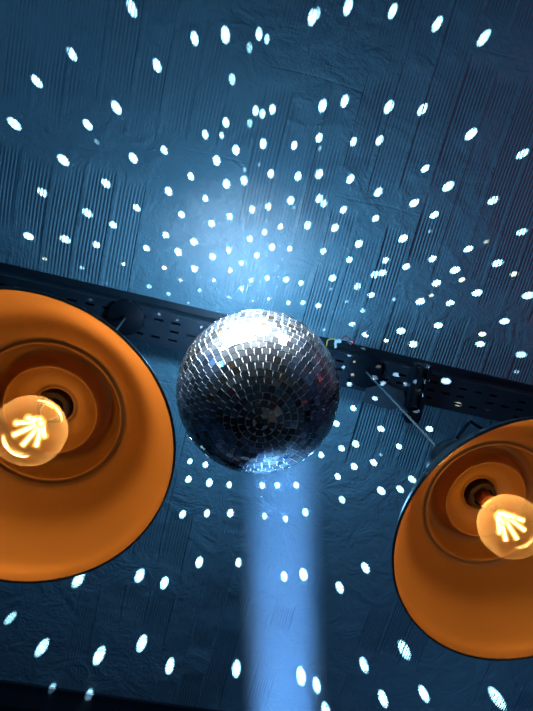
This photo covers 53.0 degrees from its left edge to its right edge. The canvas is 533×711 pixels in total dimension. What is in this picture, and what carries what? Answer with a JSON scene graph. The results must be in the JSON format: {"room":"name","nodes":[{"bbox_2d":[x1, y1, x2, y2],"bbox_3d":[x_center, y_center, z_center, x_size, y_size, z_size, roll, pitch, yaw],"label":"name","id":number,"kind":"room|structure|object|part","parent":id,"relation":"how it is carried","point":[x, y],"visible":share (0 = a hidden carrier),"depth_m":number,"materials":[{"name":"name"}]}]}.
{"room":"entertainment venue","nodes":[
{"label":"entertainment venue","id":0,"kind":"room"},
{"bbox_2d":[0,0,532,710],"bbox_3d":[-0.099,-0.564,2.000,7.200,0.100,6.400,13,-75,-6],"label":"ceiling","id":1,"kind":"structure","parent":0,"point":[359,170],"depth_m":2.00,"materials":[{"name":"paint"}]},
{"bbox_2d":[0,679,218,710],"bbox_3d":[-1.116,1.660,2.467,3.600,0.110,0.247,12,-75,-6],"label":"ceiling beam","id":2,"kind":"structure","parent":1,"relation":"attached to","point":[14,696],"depth_m":2.48,"materials":[{"name":"black metal"}]},
{"bbox_2d":[0,262,532,421],"bbox_3d":[0.053,-0.014,2.042,6.600,0.129,0.164,13,-75,-6],"label":"ceiling beam","id":3,"kind":"structure","parent":1,"relation":"attached to","point":[192,320],"depth_m":2.02,"materials":[{"name":"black metal"}]},
{"bbox_2d":[0,287,175,583],"bbox_3d":[-0.426,-0.004,1.377,0.515,1.110,0.514,-1,-74,-3],"label":"pendant lamp","id":4,"kind":"object","parent":3,"relation":"hanging from","point":[88,438],"visible":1,"depth_m":0.98,"materials":[{"name":"orange metal"}]},
{"bbox_2d":[36,389,72,422],"bbox_3d":[-0.409,0.098,1.031,0.061,0.026,0.061,27,-78,-9],"label":"socket","id":5,"kind":"object","parent":4,"relation":"attached to","point":[62,398],"depth_m":1.03,"materials":[{"name":"black plastic"}]},
{"bbox_2d":[176,310,339,473],"bbox_3d":[-0.031,0.052,1.593,0.436,0.761,0.436,-1,-74,-3],"label":"ball","id":6,"kind":"object","parent":3,"relation":"hanging from","point":[258,391],"visible":1,"depth_m":1.27,"materials":[{"name":"silver metal"}]},
{"bbox_2d":[326,335,355,348],"bbox_3d":[0.169,-0.042,1.943,0.330,0.047,0.056,-1,-74,-3],"label":"cable","id":7,"kind":"object","parent":3,"relation":"attached to","point":[336,340],"visible":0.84,"depth_m":1.94,"materials":[{"name":"multicoloured plastic"}]},
{"bbox_2d":[363,362,432,423],"bbox_3d":[0.487,0.135,2.006,0.223,0.054,0.228,7,-75,-5],"label":"bracket","id":8,"kind":"object","parent":3,"relation":"attached to","point":[412,404],"visible":0.88,"depth_m":2.02,"materials":[{"name":"black metal"}]},
{"bbox_3d":[0.457,0.155,2.034,0.169,0.008,0.093,16,-76,-7],"label":"fixing plate","id":9,"kind":"part","parent":8,"relation":"part of","materials":[{"name":"grey metal"}]},
{"bbox_3d":[0.478,0.167,1.995,0.147,0.016,0.019,43,-80,-13],"label":"diagonal arm","id":10,"kind":"part","parent":8,"relation":"part of"},
{"bbox_2d":[348,353,532,660],"bbox_3d":[0.450,0.201,1.485,0.506,1.096,0.507,-14,-74,1],"label":"pendant lamp","id":11,"kind":"object","parent":3,"relation":"hanging from","point":[462,553],"visible":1,"depth_m":1.11,"materials":[{"name":"orange metal"}]},
{"bbox_3d":[0.409,0.157,1.650,0.047,0.699,0.007,2,-74,-3],"label":"cord","id":12,"kind":"part","parent":11,"relation":"part of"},
{"bbox_3d":[0.467,0.319,1.069,0.505,0.208,0.505,-16,-74,0],"label":"lamp shade","id":13,"kind":"part","parent":11,"relation":"part of","materials":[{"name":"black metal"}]},
{"bbox_3d":[0.460,0.169,1.200,0.080,0.055,0.035,-1,-74,-3],"label":"handle","id":14,"kind":"part","parent":11,"relation":"part of","materials":[{"name":"black metal"}]},
{"bbox_2d":[464,478,496,508],"bbox_3d":[0.460,0.298,1.149,0.061,0.026,0.061,-16,-74,0],"label":"socket","id":15,"kind":"object","parent":11,"relation":"attached to","point":[474,488],"depth_m":1.14,"materials":[{"name":"black plastic"}]}
]}

